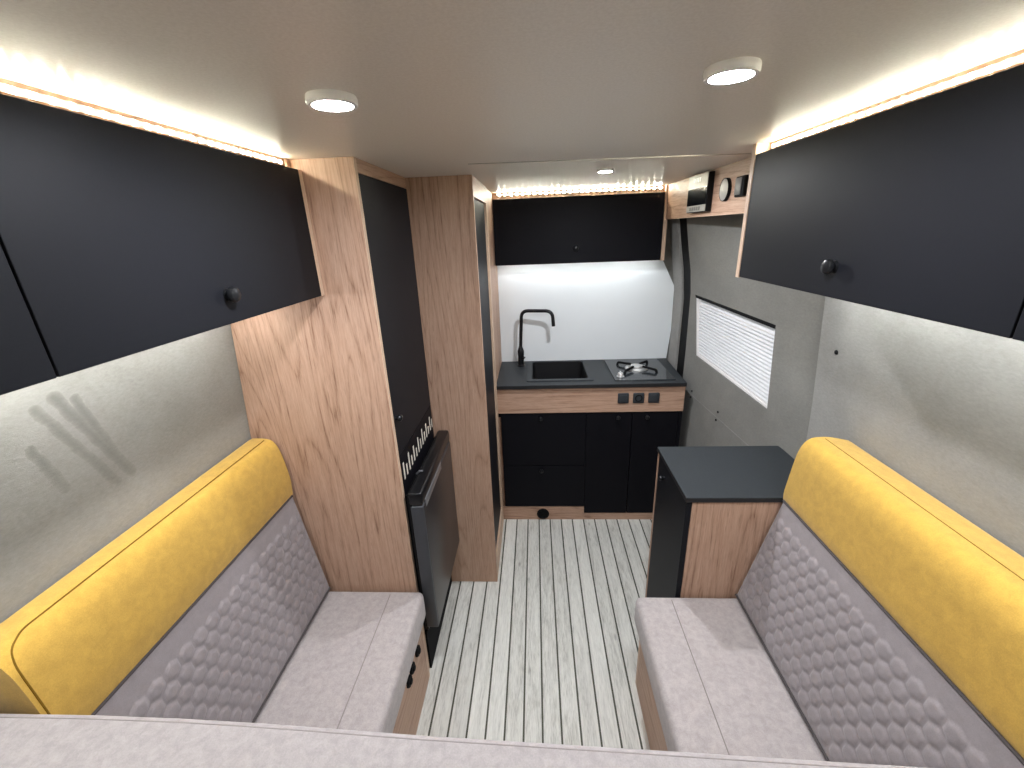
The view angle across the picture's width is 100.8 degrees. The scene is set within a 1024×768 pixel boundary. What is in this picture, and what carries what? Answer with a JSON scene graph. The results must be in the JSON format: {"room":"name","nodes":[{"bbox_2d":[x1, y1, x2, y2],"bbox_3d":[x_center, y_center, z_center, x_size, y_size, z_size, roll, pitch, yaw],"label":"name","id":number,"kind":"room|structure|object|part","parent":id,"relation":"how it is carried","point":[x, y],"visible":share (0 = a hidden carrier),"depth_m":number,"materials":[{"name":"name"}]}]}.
{"room":"vehicle interior","nodes":[
{"label":"vehicle interior","id":0,"kind":"room"},
{"bbox_2d":[0,324,250,623],"bbox_3d":[-0.860,0.392,1.226,0.161,1.905,3.550,-1,20,3],"label":"wall","id":1,"kind":"structure","parent":0,"point":[86,455],"depth_m":0.92,"materials":[{"name":"fabric"}]},
{"bbox_2d":[0,245,56,394],"bbox_3d":[-0.733,-0.038,0.122,0.295,0.354,0.784,-1,20,3],"label":"upper cabinet","id":2,"kind":"object","parent":1,"relation":"attached to","point":[25,362],"visible":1,"depth_m":0.50,"materials":[{"name":"brown wood"}]},
{"bbox_2d":[0,78,324,376],"bbox_3d":[-0.703,-0.298,0.838,0.310,0.354,0.734,-1,20,3],"label":"upper cabinet","id":3,"kind":"object","parent":1,"relation":"attached to","point":[118,240],"visible":1,"depth_m":0.65,"materials":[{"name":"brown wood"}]},
{"bbox_2d":[0,83,282,164],"bbox_3d":[-0.629,-0.319,0.399,0.002,0.010,1.485,-1,20,3],"label":"led strip","id":4,"kind":"object","parent":3,"relation":"attached to","point":[5,88],"visible":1,"depth_m":0.66,"materials":[{"name":"white plastic"}]},
{"bbox_3d":[-0.557,-0.178,0.844,0.024,0.031,0.031,-1,20,3],"label":"knob","id":5,"kind":"part","parent":3,"relation":"part of","materials":[{"name":"black metal"}]},
{"bbox_3d":[-0.696,-0.407,1.181,0.287,0.327,0.017,-1,20,3],"label":"panel","id":6,"kind":"part","parent":3,"relation":"part of","materials":[{"name":"brown wood"}]},
{"bbox_2d":[0,0,1023,192],"bbox_3d":[0.040,-0.539,0.841,2.100,0.040,3.550,-1,20,3],"label":"ceiling","id":7,"kind":"structure","parent":0,"point":[440,87],"depth_m":0.55,"materials":[{"name":"paint"}]},
{"bbox_2d":[305,89,357,112],"bbox_3d":[-0.271,-0.425,0.638,0.074,0.013,0.074,-1,20,3],"label":"recessed light","id":8,"kind":"object","parent":7,"relation":"in","point":[325,100],"visible":1,"depth_m":0.62,"materials":[{"name":"white plastic"}]},
{"bbox_2d":[597,168,613,172],"bbox_3d":[0.342,-0.781,1.552,0.060,0.010,0.060,-1,20,3],"label":"recessed light","id":9,"kind":"object","parent":7,"relation":"in","point":[601,170],"visible":1,"depth_m":1.53,"materials":[{"name":"white plastic"}]},
{"bbox_2d":[468,153,750,164],"bbox_3d":[0.305,-0.700,1.318,0.883,0.003,0.005,-3,20,-1],"label":"trim","id":10,"kind":"structure","parent":7,"relation":"attached to","point":[742,153],"depth_m":1.32,"materials":[{"name":"metal"}]},
{"bbox_2d":[665,157,751,219],"bbox_3d":[0.829,-0.781,1.737,0.048,0.173,1.159,-1,20,3],"label":"board","id":11,"kind":"object","parent":7,"relation":"attached to","point":[677,196],"visible":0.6,"depth_m":1.66,"materials":[{"name":"brown wood"}]},
{"bbox_2d":[686,171,714,212],"bbox_3d":[0.794,-0.806,1.796,0.028,0.147,0.224,-1,20,3],"label":"control display","id":12,"kind":"object","parent":11,"relation":"attached to","point":[700,193],"visible":1,"depth_m":1.75,"materials":[{"name":"black plastic"}]},
{"bbox_3d":[0.781,-0.850,1.781,0.002,0.050,0.220,-1,20,3],"label":"plate","id":13,"kind":"part","parent":12,"relation":"part of","materials":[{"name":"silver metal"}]},
{"bbox_2d":[719,178,731,200],"bbox_3d":[0.790,-0.721,1.572,0.014,0.080,0.080,-1,20,3],"label":"round gauge","id":14,"kind":"object","parent":11,"relation":"attached to","point":[725,188],"visible":1,"depth_m":1.56,"materials":[{"name":"white plastic"}]},
{"bbox_2d":[734,174,748,196],"bbox_3d":[0.781,-0.676,1.449,0.017,0.066,0.066,-1,20,3],"label":"rocker switch","id":15,"kind":"object","parent":11,"relation":"attached to","point":[741,182],"visible":1,"depth_m":1.43,"materials":[{"name":"black plastic"}]},
{"bbox_2d":[703,56,761,85],"bbox_3d":[0.301,-0.427,0.581,0.072,0.013,0.072,-1,20,3],"label":"recessed light","id":16,"kind":"object","parent":7,"relation":"in","point":[735,70],"visible":1,"depth_m":0.56,"materials":[{"name":"white plastic"}]},
{"bbox_2d":[416,519,651,749],"bbox_3d":[0.113,1.294,1.503,2.100,0.050,3.550,-1,20,3],"label":"floor","id":17,"kind":"structure","parent":0,"point":[546,651],"depth_m":1.86,"materials":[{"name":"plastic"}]},
{"bbox_2d":[231,156,451,668],"bbox_3d":[-0.605,0.221,1.673,0.518,1.904,0.482,-1,20,3],"label":"tall cabinet","id":18,"kind":"object","parent":17,"relation":"on","point":[337,380],"visible":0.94,"depth_m":1.38,"materials":[{"name":"brown wood"}]},
{"bbox_3d":[-0.413,-0.664,1.351,0.018,0.036,0.464,-1,20,3],"label":"rail","id":19,"kind":"part","parent":18,"relation":"part of","materials":[{"name":"brown wood"}]},
{"bbox_3d":[-0.396,-0.238,1.505,0.019,0.866,0.458,-1,20,3],"label":"door","id":20,"kind":"part","parent":18,"relation":"part of","materials":[{"name":"black laminate"}]},
{"bbox_3d":[-0.375,0.113,1.405,0.024,0.024,0.024,-1,20,3],"label":"knob","id":21,"kind":"part","parent":18,"relation":"part of","materials":[{"name":"black metal"}]},
{"bbox_3d":[-0.376,0.243,1.679,0.017,0.152,0.458,-1,20,3],"label":"vent panel","id":22,"kind":"part","parent":18,"relation":"part of","materials":[{"name":"black laminate"}]},
{"bbox_2d":[405,430,458,628],"bbox_3d":[-0.547,0.604,1.802,0.532,0.683,0.493,-1,20,3],"label":"fridge","id":23,"kind":"object","parent":18,"relation":"on","point":[430,496],"visible":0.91,"depth_m":1.64,"materials":[{"name":"black metal"}]},
{"bbox_3d":[-0.307,0.604,1.789,0.047,0.560,0.491,-1,20,3],"label":"door","id":24,"kind":"part","parent":23,"relation":"part of","materials":[{"name":"black metal"}]},
{"bbox_2d":[393,626,429,734],"bbox_3d":[-0.611,1.180,1.330,0.496,0.335,0.792,-1,20,3],"label":"bench base","id":25,"kind":"object","parent":17,"relation":"on","point":[409,713],"visible":0.19,"depth_m":1.54,"materials":[{"name":"brown wood"}]},
{"bbox_2d":[254,592,425,732],"bbox_3d":[-0.602,0.962,1.260,0.514,0.119,0.770,-1,20,3],"label":"seat cushion","id":26,"kind":"object","parent":25,"relation":"on","point":[350,668],"visible":0.58,"depth_m":1.32,"materials":[{"name":"fabric"}]},
{"bbox_2d":[0,438,330,722],"bbox_3d":[-0.795,0.607,1.145,0.164,0.632,0.769,-1,20,3],"label":"cushion","id":27,"kind":"object","parent":26,"relation":"on","point":[199,608],"visible":0.9,"depth_m":1.02,"materials":[{"name":"fabric"}]},
{"bbox_3d":[-0.745,0.708,1.180,0.066,0.412,0.755,-1,20,3],"label":"quilted panel","id":28,"kind":"part","parent":27,"relation":"part of","materials":[{"name":"fabric"}]},
{"bbox_2d":[406,674,412,687],"bbox_3d":[-0.350,1.023,1.458,0.014,0.040,0.040,-1,20,3],"label":"wall socket","id":29,"kind":"object","parent":25,"relation":"attached to","point":[410,679],"visible":0.98,"depth_m":1.45,"materials":[{"name":"black plastic"}]},
{"bbox_2d":[410,661,415,674],"bbox_3d":[-0.348,1.003,1.496,0.014,0.040,0.040,-1,20,3],"label":"wall socket","id":30,"kind":"object","parent":25,"relation":"attached to","point":[413,666],"visible":0.97,"depth_m":1.49,"materials":[{"name":"black plastic"}]},
{"bbox_2d":[415,645,420,656],"bbox_3d":[-0.344,0.985,1.564,0.014,0.040,0.040,-1,20,3],"label":"wall socket","id":31,"kind":"object","parent":25,"relation":"attached to","point":[418,649],"visible":0.98,"depth_m":1.55,"materials":[{"name":"black plastic"}]},
{"bbox_3d":[-0.592,1.048,1.694,0.496,0.335,0.017,-1,20,3],"label":"panel","id":32,"kind":"part","parent":25,"relation":"part of","materials":[{"name":"brown wood"}]},
{"bbox_2d":[405,175,503,581],"bbox_3d":[-0.469,0.051,2.127,0.741,1.904,0.496,-1,20,3],"label":"wardrobe","id":33,"kind":"object","parent":17,"relation":"on","point":[448,215],"visible":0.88,"depth_m":1.82,"materials":[{"name":"brown wood"}]},
{"bbox_3d":[-0.142,-0.819,1.804,0.018,0.072,0.478,-1,20,3],"label":"rail","id":34,"kind":"part","parent":33,"relation":"part of","materials":[{"name":"brown wood"}]},
{"bbox_3d":[-0.120,0.028,2.086,0.018,1.708,0.427,-1,20,3],"label":"door","id":35,"kind":"part","parent":33,"relation":"part of","materials":[{"name":"black laminate"}]},
{"bbox_2d":[486,189,501,381],"bbox_3d":[-0.089,-0.119,2.559,0.018,1.904,0.467,-1,20,3],"label":"partition panel","id":36,"kind":"object","parent":33,"relation":"attached to","point":[494,273],"visible":0.29,"depth_m":2.38,"materials":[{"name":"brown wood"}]},
{"bbox_3d":[-0.074,0.881,2.418,0.018,0.118,0.478,-1,20,3],"label":"rail","id":37,"kind":"part","parent":33,"relation":"part of","materials":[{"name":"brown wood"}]},
{"bbox_2d":[497,386,685,518],"bbox_3d":[0.455,0.358,2.686,1.034,0.880,0.466,-1,20,3],"label":"base unit","id":38,"kind":"object","parent":17,"relation":"on","point":[564,453],"visible":0.98,"depth_m":2.48,"materials":[{"name":"brown wood"}]},
{"bbox_2d":[537,509,548,518],"bbox_3d":[0.193,0.808,2.637,0.076,0.076,0.008,-1,20,3],"label":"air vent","id":39,"kind":"object","parent":38,"relation":"attached to","point":[541,513],"depth_m":2.64,"materials":[{"name":"black plastic"}]},
{"bbox_3d":[0.184,0.324,2.474,0.485,0.336,0.018,-1,20,3],"label":"drawer","id":40,"kind":"part","parent":38,"relation":"part of","materials":[{"name":"black laminate"}]},
{"bbox_3d":[0.196,0.619,2.581,0.485,0.283,0.018,-1,20,3],"label":"drawer","id":41,"kind":"part","parent":38,"relation":"part of","materials":[{"name":"black laminate"}]},
{"bbox_2d":[497,358,686,389],"bbox_3d":[0.448,-0.066,2.534,1.054,0.020,0.464,-1,20,3],"label":"countertop","id":42,"kind":"structure","parent":38,"relation":"on","point":[511,376],"depth_m":2.37,"materials":[{"name":"stone"}]},
{"bbox_2d":[517,309,554,366],"bbox_3d":[0.140,-0.274,2.583,0.240,0.359,0.075,4,21,17],"label":"tap","id":43,"kind":"object","parent":42,"relation":"on","point":[520,351],"visible":1,"depth_m":2.58,"materials":[{"name":"black metal"}]},
{"bbox_3d":[0.150,-0.336,2.578,0.227,0.240,0.021,2,20,13],"label":"spout","id":44,"kind":"part","parent":43,"relation":"part of","materials":[{"name":"black metal"}]},
{"bbox_2d":[526,360,593,381],"bbox_3d":[0.282,-0.017,2.585,0.379,0.146,0.388,-1,20,3],"label":"sink","id":45,"kind":"object","parent":42,"relation":"in","point":[561,370],"visible":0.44,"depth_m":2.73,"materials":[{"name":"stone"}]},
{"bbox_3d":[0.286,-0.020,2.597,0.315,0.142,0.332,-1,20,3],"label":"bowl","id":46,"kind":"part","parent":45,"relation":"part of","materials":[{"name":"black"}]},
{"bbox_2d":[604,358,675,380],"bbox_3d":[0.745,-0.103,2.522,0.330,0.036,0.402,-1,20,3],"label":"gas hob","id":47,"kind":"object","parent":42,"relation":"in","point":[650,369],"visible":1,"depth_m":2.47,"materials":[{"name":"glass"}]},
{"bbox_3d":[0.614,-0.054,2.398,0.042,0.024,0.042,-1,20,3],"label":"control knob","id":48,"kind":"part","parent":47,"relation":"part of","materials":[{"name":"metal"}]},
{"bbox_3d":[0.678,-0.123,2.582,0.097,0.030,0.015,17,27,42],"label":"pan support arm","id":49,"kind":"part","parent":47,"relation":"part of","materials":[{"name":"black metal"}]},
{"bbox_3d":[0.678,-0.081,2.464,0.015,0.030,0.097,17,27,42],"label":"pan support arm","id":50,"kind":"part","parent":47,"relation":"part of","materials":[{"name":"black metal"}]},
{"bbox_3d":[0.803,-0.086,2.463,0.097,0.030,0.015,17,27,42],"label":"pan support arm","id":51,"kind":"part","parent":47,"relation":"part of","materials":[{"name":"black metal"}]},
{"bbox_3d":[0.561,0.475,2.509,0.254,0.672,0.018,-1,20,3],"label":"door","id":52,"kind":"part","parent":38,"relation":"part of","materials":[{"name":"black laminate"}]},
{"bbox_2d":[618,393,628,402],"bbox_3d":[0.615,0.079,2.341,0.060,0.060,0.010,-1,20,3],"label":"wall socket","id":53,"kind":"object","parent":38,"relation":"attached to","point":[622,397],"visible":1,"depth_m":2.34,"materials":[{"name":"grey plastic"}]},
{"bbox_2d":[633,393,643,402],"bbox_3d":[0.698,0.078,2.336,0.060,0.060,0.011,-1,20,3],"label":"wall socket","id":54,"kind":"object","parent":38,"relation":"attached to","point":[637,397],"visible":1,"depth_m":2.33,"materials":[{"name":"grey plastic"}]},
{"bbox_3d":[0.817,0.470,2.494,0.252,0.672,0.018,-1,20,3],"label":"door","id":55,"kind":"part","parent":38,"relation":"part of","materials":[{"name":"black laminate"}]},
{"bbox_2d":[648,392,659,402],"bbox_3d":[0.780,0.076,2.331,0.060,0.060,0.010,-1,20,3],"label":"wall socket","id":56,"kind":"object","parent":38,"relation":"attached to","point":[654,397],"visible":1,"depth_m":2.33,"materials":[{"name":"grey plastic"}]},
{"bbox_3d":[0.966,0.416,2.694,0.018,0.726,0.441,-1,20,3],"label":"panel","id":57,"kind":"part","parent":38,"relation":"part of","materials":[{"name":"black laminate"}]},
{"bbox_2d":[635,640,667,750],"bbox_3d":[0.759,1.157,1.244,0.590,0.335,0.780,-1,20,3],"label":"bench base","id":58,"kind":"object","parent":17,"relation":"on","point":[655,735],"visible":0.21,"depth_m":1.48,"materials":[{"name":"brown wood"}]},
{"bbox_3d":[0.778,1.026,1.602,0.590,0.335,0.017,-1,20,3],"label":"panel","id":59,"kind":"part","parent":58,"relation":"part of","materials":[{"name":"brown wood"}]},
{"bbox_2d":[634,597,825,760],"bbox_3d":[0.732,0.939,1.176,0.612,0.119,0.758,-1,20,3],"label":"seat cushion","id":60,"kind":"object","parent":58,"relation":"on","point":[717,689],"visible":0.6,"depth_m":1.23,"materials":[{"name":"fabric"}]},
{"bbox_2d":[735,437,1023,767],"bbox_3d":[0.894,0.582,1.041,0.268,0.622,0.758,-1,20,3],"label":"cushion","id":61,"kind":"object","parent":60,"relation":"on","point":[892,622],"visible":1,"depth_m":0.96,"materials":[{"name":"fabric"}]},
{"bbox_2d":[645,446,794,597],"bbox_3d":[0.823,0.715,1.683,0.493,0.863,0.350,-1,20,3],"label":"base cabinet","id":62,"kind":"object","parent":17,"relation":"on","point":[715,508],"visible":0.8,"depth_m":1.49,"materials":[{"name":"brown wood"}]},
{"bbox_3d":[0.843,0.667,1.839,0.470,0.844,0.018,-1,20,3],"label":"panel","id":63,"kind":"part","parent":62,"relation":"part of","materials":[{"name":"brown wood"}]},
{"bbox_3d":[0.608,0.726,1.690,0.018,0.829,0.322,-1,20,3],"label":"door","id":64,"kind":"part","parent":62,"relation":"part of","materials":[{"name":"black laminate"}]},
{"bbox_3d":[0.836,0.778,1.533,0.451,0.844,0.018,-1,20,3],"label":"panel","id":65,"kind":"part","parent":62,"relation":"part of","materials":[{"name":"brown wood"}]},
{"bbox_3d":[0.045,1.196,0.390,1.880,0.894,0.820,-1,20,3],"label":"platform","id":66,"kind":"object","parent":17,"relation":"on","visible":0},
{"bbox_2d":[0,714,925,767],"bbox_3d":[0.028,0.715,0.248,1.880,0.106,0.880,-1,20,3],"label":"seat cushion","id":67,"kind":"object","parent":66,"relation":"on","point":[26,740],"visible":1,"depth_m":0.62,"materials":[{"name":"fabric"}]},
{"bbox_2d":[512,219,672,454],"bbox_3d":[0.162,-0.218,2.802,2.100,1.905,0.075,-1,20,3],"label":"wall","id":68,"kind":"structure","parent":0,"point":[667,260],"depth_m":2.53,"materials":[{"name":"fabric"}]},
{"bbox_2d":[492,185,667,265],"bbox_3d":[0.375,-0.891,2.408,0.954,0.387,0.175,-1,20,3],"label":"upper cabinet","id":69,"kind":"object","parent":68,"relation":"attached to","point":[624,225],"depth_m":2.34,"materials":[{"name":"brown wood"}]},
{"bbox_3d":[0.364,-1.048,2.307,0.903,0.010,0.002,-1,20,3],"label":"led strip","id":70,"kind":"part","parent":69,"relation":"part of","materials":[{"name":"white plastic"}]},
{"bbox_3d":[0.843,-0.903,2.391,0.019,0.387,0.152,-1,20,3],"label":"panel","id":71,"kind":"part","parent":69,"relation":"part of","materials":[{"name":"brown wood"}]},
{"bbox_2d":[497,260,673,361],"bbox_3d":[0.456,-0.448,2.649,1.071,0.617,0.012,-1,20,3],"label":"backsplash","id":72,"kind":"structure","parent":68,"relation":"attached to","point":[622,309],"depth_m":2.64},
{"bbox_2d":[667,219,683,370],"bbox_3d":[0.961,-0.193,2.645,0.133,1.905,0.168,-1,20,3],"label":"trim","id":73,"kind":"structure","parent":68,"relation":"attached to","point":[674,224],"depth_m":2.49,"materials":[{"name":"plastic"}]},
{"bbox_2d":[677,218,690,377],"bbox_3d":[0.966,-0.149,2.524,0.133,1.905,0.155,-1,20,3],"label":"door frame","id":74,"kind":"structure","parent":68,"relation":"attached to","point":[683,221],"depth_m":2.38,"materials":[{"name":"black rubber"}]},
{"bbox_2d":[806,296,1023,556],"bbox_3d":[0.977,0.585,0.489,0.161,1.905,2.215,-1,20,3],"label":"wall","id":75,"kind":"structure","parent":0,"point":[940,405],"depth_m":1.01,"materials":[{"name":"fabric"}]},
{"bbox_2d":[679,213,824,458],"bbox_3d":[1.009,0.044,1.983,0.162,1.905,1.018,-3,20,-3],"label":"door","id":76,"kind":"structure","parent":75,"relation":"in","point":[716,412],"depth_m":1.84,"materials":[{"name":"fabric"}]},
{"bbox_2d":[695,295,775,407],"bbox_3d":[1.040,-0.187,2.001,0.060,0.370,0.696,-3,20,-3],"label":"window","id":77,"kind":"structure","parent":76,"relation":"attached to","point":[698,298],"depth_m":2.03,"materials":[{"name":"white plastic"}]},
{"bbox_3d":[1.010,-0.346,1.960,0.013,0.042,0.662,-3,20,-3],"label":"frame","id":78,"kind":"part","parent":77,"relation":"part of","materials":[{"name":"black plastic"}]},
{"bbox_2d":[698,299,774,404],"bbox_3d":[1.031,-0.180,1.997,0.018,0.347,0.666,-3,20,-3],"label":"blind","id":79,"kind":"object","parent":77,"relation":"attached to","point":[740,347],"visible":0.89,"depth_m":1.93,"materials":[{"name":"fabric"}]},
{"bbox_3d":[1.037,-0.036,2.021,0.012,0.059,0.612,-3,20,-3],"label":"rail","id":80,"kind":"part","parent":79,"relation":"part of","materials":[{"name":"white plastic"}]},
{"bbox_3d":[1.022,-0.309,1.964,0.005,0.034,0.634,-3,20,-3],"label":"rail","id":81,"kind":"part","parent":79,"relation":"part of","materials":[{"name":"white plastic"}]},
{"bbox_2d":[735,49,1023,337],"bbox_3d":[0.782,-0.362,0.853,0.297,0.356,0.791,-1,20,3],"label":"upper cabinet","id":82,"kind":"object","parent":75,"relation":"attached to","point":[915,208],"visible":1,"depth_m":0.69,"materials":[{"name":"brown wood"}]},
{"bbox_3d":[0.811,-0.494,1.215,0.276,0.356,0.018,-1,20,3],"label":"panel","id":83,"kind":"part","parent":82,"relation":"part of","materials":[{"name":"brown wood"}]},
{"bbox_3d":[0.648,-0.240,0.867,0.024,0.031,0.031,-1,20,3],"label":"knob","id":84,"kind":"part","parent":82,"relation":"part of","materials":[{"name":"black metal"}]},
{"bbox_2d":[771,53,1023,147],"bbox_3d":[0.663,-0.380,0.424,0.002,0.010,1.540,-1,20,3],"label":"led strip","id":85,"kind":"object","parent":82,"relation":"attached to","point":[1018,59],"visible":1,"depth_m":0.71,"materials":[{"name":"white plastic"}]},
{"bbox_2d":[1012,308,1023,341],"bbox_3d":[0.743,-0.093,0.111,0.297,0.354,0.784,-1,20,3],"label":"upper cabinet","id":86,"kind":"object","parent":75,"relation":"attached to","point":[1019,332],"visible":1,"depth_m":0.54,"materials":[{"name":"brown wood"}]}
]}

